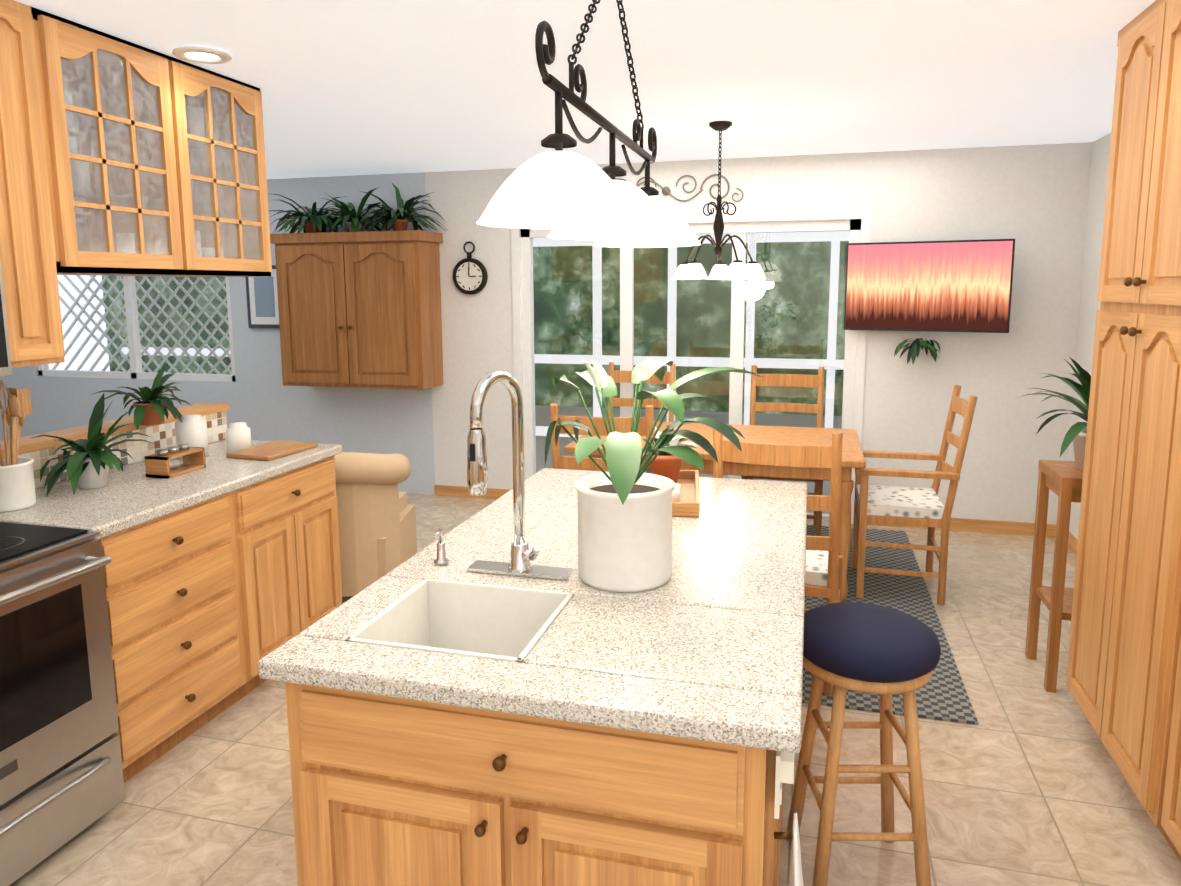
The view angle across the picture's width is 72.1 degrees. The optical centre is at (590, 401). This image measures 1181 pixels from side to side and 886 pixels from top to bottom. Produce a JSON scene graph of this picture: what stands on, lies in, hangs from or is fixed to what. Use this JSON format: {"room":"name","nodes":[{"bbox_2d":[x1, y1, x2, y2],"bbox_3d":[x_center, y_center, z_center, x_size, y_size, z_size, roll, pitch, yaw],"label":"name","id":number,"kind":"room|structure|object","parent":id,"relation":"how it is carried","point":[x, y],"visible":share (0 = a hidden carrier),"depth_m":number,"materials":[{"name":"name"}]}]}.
{"room":"kitchen","nodes":[
{"label":"kitchen","id":0,"kind":"room"},
{"bbox_2d":[0,425,3,440],"bbox_3d":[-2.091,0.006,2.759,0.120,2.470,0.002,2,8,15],"label":"wall","id":1,"kind":"structure","parent":0,"point":[1,426],"depth_m":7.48,"materials":[{"name":"paint"}]},
{"bbox_2d":[0,0,75,367],"bbox_3d":[-1.893,-0.648,2.443,0.376,1.082,0.323,2,8,15],"label":"upper cabinet","id":2,"kind":"object","parent":1,"relation":"attached to","point":[36,233],"depth_m":2.46,"materials":[{"name":"brown wood"}]},
{"bbox_2d":[0,260,11,376],"bbox_3d":[-1.968,-0.231,2.023,0.476,0.421,0.772,2,8,15],"label":"microwave","id":3,"kind":"object","parent":2,"relation":"attached to","point":[5,365],"visible":1,"depth_m":2.34,"materials":[{"name":"silver metal"}]},
{"bbox_2d":[0,403,228,489],"bbox_3d":[-1.941,0.618,3.408,0.152,1.075,1.148,2,8,15],"label":"backsplash","id":4,"kind":"structure","parent":0,"point":[40,451],"depth_m":3.31,"materials":[{"name":"tile"}]},
{"bbox_2d":[91,363,191,429],"bbox_3d":[-1.765,-0.031,3.278,0.380,0.242,0.312,2,8,15],"label":"potted plant","id":5,"kind":"object","parent":4,"relation":"on","point":[150,409],"visible":0.98,"depth_m":3.24,"materials":[{"name":"plant"}]},
{"bbox_2d":[0,142,1087,523],"bbox_3d":[-1.290,-0.498,6.298,9.240,2.470,0.120,2,8,15],"label":"wall","id":6,"kind":"structure","parent":0,"point":[1044,205],"depth_m":5.41,"materials":[{"name":"paint"}]},
{"bbox_2d":[37,222,235,381],"bbox_3d":[-3.958,-0.858,6.929,2.260,1.330,0.150,2,8,15],"label":"window","id":7,"kind":"structure","parent":6,"relation":"in","point":[132,325],"depth_m":6.96,"materials":[{"name":"clear glass"}]},
{"bbox_2d":[245,265,279,327],"bbox_3d":[-2.615,-0.843,6.530,0.340,0.500,0.030,2,8,15],"label":"framed picture","id":8,"kind":"object","parent":6,"relation":"attached to","point":[262,302],"visible":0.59,"depth_m":6.53},
{"bbox_2d":[270,230,442,389],"bbox_3d":[-1.750,-0.681,6.144,1.180,1.120,0.360,2,8,15],"label":"upper cabinet","id":9,"kind":"object","parent":6,"relation":"attached to","point":[358,307],"depth_m":5.97,"materials":[{"name":"brown wood"}]},
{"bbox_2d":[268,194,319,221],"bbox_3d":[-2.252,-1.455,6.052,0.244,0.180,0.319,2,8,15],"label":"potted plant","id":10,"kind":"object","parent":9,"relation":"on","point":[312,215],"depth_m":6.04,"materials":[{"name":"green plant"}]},
{"bbox_2d":[453,241,487,294],"bbox_3d":[-0.899,-0.993,6.032,0.270,0.392,0.045,2,8,15],"label":"wall clock","id":11,"kind":"object","parent":6,"relation":"attached to","point":[470,275],"visible":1,"depth_m":6.03,"materials":[{"name":"metal"}]},
{"bbox_2d":[434,485,510,499],"bbox_3d":[-0.897,0.705,6.292,0.680,0.085,0.014,2,8,15],"label":"baseboard","id":12,"kind":"structure","parent":6,"relation":"attached to","point":[439,490],"depth_m":6.31,"materials":[{"name":"brown wood"}]},
{"bbox_2d":[616,174,742,201],"bbox_3d":[0.521,-1.459,5.592,1.052,0.191,0.014,2,8,15],"label":"wall art","id":13,"kind":"object","parent":6,"relation":"attached to","point":[666,191],"visible":0.6,"depth_m":5.54,"materials":[{"name":"grey metal"}]},
{"bbox_2d":[511,209,871,523],"bbox_3d":[0.641,-0.253,5.784,2.490,2.110,0.102,2,8,15],"label":"sliding glass door","id":14,"kind":"structure","parent":6,"relation":"in","point":[856,223],"depth_m":5.70,"materials":[{"name":"clear glass"}]},
{"bbox_2d":[844,239,1014,363],"bbox_3d":[2.111,-0.620,5.136,0.957,0.774,0.289,2,8,15],"label":"tv","id":15,"kind":"object","parent":6,"relation":"attached to","point":[950,286],"visible":1,"depth_m":5.07,"materials":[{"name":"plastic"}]},
{"bbox_2d":[867,518,1055,537],"bbox_3d":[2.419,0.816,5.401,1.210,0.085,0.014,2,8,15],"label":"baseboard","id":16,"kind":"structure","parent":6,"relation":"attached to","point":[994,526],"depth_m":5.33,"materials":[{"name":"brown wood"}]},
{"bbox_2d":[14,0,1155,178],"bbox_3d":[-2.271,-1.252,2.551,9.240,0.080,7.590,2,8,15],"label":"ceiling","id":17,"kind":"structure","parent":0,"point":[358,87],"depth_m":3.26,"materials":[{"name":"white paint"}]},
{"bbox_2d":[172,46,231,63],"bbox_3d":[-1.415,-1.262,2.959,0.200,0.012,0.200,2,8,15],"label":"recessed light","id":18,"kind":"object","parent":17,"relation":"in","point":[199,54],"visible":1,"depth_m":2.95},
{"bbox_2d":[476,0,700,247],"bbox_3d":[0.054,-0.778,2.009,0.333,0.724,1.233,2,8,15],"label":"pendant light","id":19,"kind":"object","parent":17,"relation":"hanging from","point":[560,192],"visible":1,"depth_m":1.67,"materials":[{"name":"glass"}]},
{"bbox_2d":[673,121,765,279],"bbox_3d":[0.688,-1.067,4.344,0.507,0.812,0.491,2,8,15],"label":"dining chandelier","id":20,"kind":"object","parent":17,"relation":"hanging from","point":[735,269],"visible":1,"depth_m":4.32,"materials":[{"name":"glass"}]},
{"bbox_2d":[9,493,1180,885],"bbox_3d":[-2.259,1.263,2.906,9.240,0.060,7.590,2,8,15],"label":"floor","id":21,"kind":"structure","parent":0,"point":[1025,783],"depth_m":2.62,"materials":[{"name":"tile"}]},
{"bbox_2d":[0,522,124,885],"bbox_3d":[-1.824,0.735,2.162,0.693,1.190,0.756,2,8,15],"label":"range","id":22,"kind":"object","parent":21,"relation":"on","point":[61,778],"visible":1,"depth_m":2.27,"materials":[{"name":"silver metal"}]},
{"bbox_2d":[94,484,254,782],"bbox_3d":[-1.703,0.794,2.868,0.615,0.875,0.625,2,8,15],"label":"base cabinet","id":23,"kind":"object","parent":21,"relation":"on","point":[222,571],"depth_m":2.77,"materials":[{"name":"brown wood"}]},
{"bbox_2d":[0,440,341,531],"bbox_3d":[-1.605,0.297,3.148,0.612,0.040,1.343,2,8,15],"label":"countertop","id":24,"kind":"structure","parent":23,"relation":"on","point":[129,495],"depth_m":2.86,"materials":[{"name":"beige stone"}]},
{"bbox_2d":[0,380,35,511],"bbox_3d":[-1.875,0.132,2.642,0.197,0.428,0.187,2,8,15],"label":"utensil crock","id":25,"kind":"object","parent":24,"relation":"on","point":[17,487],"visible":1,"depth_m":2.60,"materials":[{"name":"white ceramic"}]},
{"bbox_2d":[30,393,156,496],"bbox_3d":[-1.783,0.142,2.931,0.325,0.327,0.392,2,8,15],"label":"potted plant","id":26,"kind":"object","parent":24,"relation":"on","point":[87,464],"visible":1,"depth_m":2.89,"materials":[{"name":"plant"}]},
{"bbox_2d":[144,444,205,478],"bbox_3d":[-1.610,0.224,3.151,0.100,0.100,0.200,2,8,15],"label":"spice rack","id":27,"kind":"object","parent":24,"relation":"on","point":[157,465],"visible":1,"depth_m":3.12,"materials":[{"name":"brown wood"}]},
{"bbox_2d":[175,414,208,459],"bbox_3d":[-1.687,0.144,3.433,0.120,0.180,0.118,2,8,15],"label":"canister","id":28,"kind":"object","parent":24,"relation":"on","point":[191,430],"depth_m":3.39,"materials":[{"name":"white ceramic"}]},
{"bbox_2d":[226,422,251,452],"bbox_3d":[-1.535,0.154,3.539,0.100,0.130,0.098,2,8,15],"label":"canister","id":29,"kind":"object","parent":24,"relation":"on","point":[238,436],"depth_m":3.50,"materials":[{"name":"white ceramic"}]},
{"bbox_2d":[226,440,317,460],"bbox_3d":[-1.382,0.210,3.536,0.220,0.018,0.320,3,9,19],"label":"serving board","id":30,"kind":"object","parent":24,"relation":"on","point":[273,450],"visible":1,"depth_m":3.48,"materials":[{"name":"brown wood"}]},
{"bbox_2d":[240,448,341,687],"bbox_3d":[-1.531,0.704,3.496,0.615,0.875,0.690,2,8,15],"label":"base cabinet","id":31,"kind":"object","parent":21,"relation":"on","point":[292,546],"depth_m":3.37,"materials":[{"name":"brown wood"}]},
{"bbox_2d":[334,452,416,596],"bbox_3d":[-1.274,0.611,4.237,0.818,0.850,0.860,2,8,15],"label":"armchair","id":32,"kind":"object","parent":21,"relation":"on","point":[377,525],"visible":0.4,"depth_m":3.94,"materials":[{"name":"beige fabric"}]},
{"bbox_2d":[259,496,806,885],"bbox_3d":[0.075,0.867,2.304,0.993,0.872,1.713,2,8,15],"label":"kitchen island","id":33,"kind":"object","parent":21,"relation":"on","point":[453,722],"depth_m":1.49,"materials":[{"name":"brown wood"}]},
{"bbox_2d":[258,468,806,747],"bbox_3d":[0.073,0.415,2.258,1.015,0.040,1.730,2,8,15],"label":"island countertop","id":34,"kind":"structure","parent":33,"relation":"on","point":[716,649],"depth_m":1.67,"materials":[{"name":"beige stone"}]},
{"bbox_2d":[342,576,573,659],"bbox_3d":[-0.097,0.586,1.694,0.861,0.222,0.452,2,8,15],"label":"sink","id":35,"kind":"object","parent":34,"relation":"in","point":[558,597],"depth_m":1.91,"materials":[{"name":"white ceramic"}]},
{"bbox_2d":[433,370,573,579],"bbox_3d":[-0.250,0.179,1.940,0.370,0.514,0.216,2,8,15],"label":"island faucet","id":36,"kind":"object","parent":34,"relation":"on","point":[522,557],"visible":0.98,"depth_m":1.98,"materials":[{"name":"silver metal"}]},
{"bbox_2d":[545,359,761,592],"bbox_3d":[0.160,0.168,1.916,0.462,0.540,0.728,2,8,15],"label":"lilies","id":37,"kind":"object","parent":34,"relation":"on","point":[625,524],"visible":1,"depth_m":1.89,"materials":[{"name":"ceramic"}]},
{"bbox_2d":[639,427,699,516],"bbox_3d":[0.216,0.203,2.733,0.300,0.242,0.460,1,8,7],"label":"tray","id":38,"kind":"object","parent":34,"relation":"on","point":[685,498],"visible":0.44,"depth_m":2.73,"materials":[{"name":"brown wood"}]},
{"bbox_2d":[788,813,803,885],"bbox_3d":[0.383,1.071,1.494,0.054,0.689,0.254,2,8,15],"label":"hanging towel","id":39,"kind":"object","parent":33,"relation":"hanging from","point":[795,878],"visible":1,"depth_m":1.41,"materials":[{"name":"fabric"}]},
{"bbox_2d":[786,602,940,885],"bbox_3d":[0.733,0.947,2.205,0.381,0.740,0.381,2,8,15],"label":"stool","id":40,"kind":"object","parent":21,"relation":"on","point":[885,653],"visible":0.94,"depth_m":2.09,"materials":[{"name":"brown wood"}]},
{"bbox_2d":[802,525,977,724],"bbox_3d":[0.750,0.994,4.452,2.090,0.011,2.450,2,8,15],"label":"dining rug","id":41,"kind":"object","parent":21,"relation":"on","point":[942,694],"visible":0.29,"depth_m":4.06,"materials":[{"name":"grey fabric"}]},
{"bbox_2d":[550,403,653,470],"bbox_3d":[0.089,0.510,4.018,0.496,1.072,0.523,1,8,9],"label":"dining chair","id":42,"kind":"object","parent":41,"relation":"on","point":[645,425],"visible":0.31,"depth_m":3.73,"materials":[{"name":"brown wood"}]},
{"bbox_2d":[605,362,675,471],"bbox_3d":[0.302,0.289,5.574,0.496,1.072,0.523,2,8,15],"label":"dining chair","id":43,"kind":"object","parent":41,"relation":"on","point":[626,376],"visible":0.21,"depth_m":5.76,"materials":[{"name":"brown wood"}]},
{"bbox_2d":[564,421,865,600],"bbox_3d":[0.728,0.576,4.686,1.550,0.750,0.950,2,8,15],"label":"dining table","id":44,"kind":"object","parent":41,"relation":"on","point":[852,455],"visible":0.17,"depth_m":4.25,"materials":[{"name":"brown wood"}]},
{"bbox_2d":[713,429,842,695],"bbox_3d":[0.782,0.600,3.360,0.494,1.072,0.522,3,9,19],"label":"dining chair","id":45,"kind":"object","parent":41,"relation":"on","point":[824,570],"visible":0.4,"depth_m":3.09,"materials":[{"name":"brown wood"}]},
{"bbox_2d":[742,365,823,536],"bbox_3d":[1.268,0.322,5.315,0.496,1.072,0.523,2,8,15],"label":"dining chair","id":46,"kind":"object","parent":41,"relation":"on","point":[798,380],"visible":0.5,"depth_m":5.46,"materials":[{"name":"brown wood"}]},
{"bbox_2d":[852,385,977,604],"bbox_3d":[1.678,0.462,4.306,0.553,1.072,0.520,2,8,15],"label":"dining chair","id":47,"kind":"object","parent":41,"relation":"on","point":[907,506],"visible":1,"depth_m":4.15,"materials":[{"name":"brown wood"}]},
{"bbox_2d":[1020,357,1090,692],"bbox_3d":[2.057,0.475,3.313,0.637,1.348,0.718,2,8,15],"label":"plant stand","id":48,"kind":"object","parent":21,"relation":"on","point":[1062,480],"visible":0.35,"depth_m":3.24,"materials":[{"name":"brown wood"}]},
{"bbox_2d":[1066,0,1180,861],"bbox_3d":[1.970,0.032,2.448,0.669,2.467,0.842,2,8,15],"label":"pantry","id":49,"kind":"object","parent":21,"relation":"on","point":[1125,632],"visible":1,"depth_m":2.47,"materials":[{"name":"brown wood"}]},
{"bbox_2d":[1161,636,1180,854],"bbox_3d":[1.847,0.901,1.997,0.616,0.875,0.337,2,8,15],"label":"base cabinet","id":50,"kind":"object","parent":21,"relation":"on","point":[1171,818],"visible":0.95,"depth_m":2.16,"materials":[{"name":"brown wood"}]},
{"bbox_2d":[1064,133,1110,538],"bbox_3d":[2.137,0.157,1.547,0.120,2.470,7.350,2,8,15],"label":"wall","id":51,"kind":"structure","parent":0,"point":[1087,304],"depth_m":4.89,"materials":[{"name":"paint"}]},
{"bbox_2d":[1068,532,1077,554],"bbox_3d":[2.724,0.999,4.096,0.015,0.085,2.399,2,8,15],"label":"baseboard","id":52,"kind":"structure","parent":51,"relation":"attached to","point":[1072,541],"depth_m":4.97,"materials":[{"name":"brown wood"}]},
{"label":"outside","id":53,"kind":"structure","parent":0,"visible":0},
{"bbox_2d":[51,231,848,513],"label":"window","id":54,"kind":"structure","parent":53,"point":[606,279],"depth_m":10.78,"materials":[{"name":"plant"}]}
]}

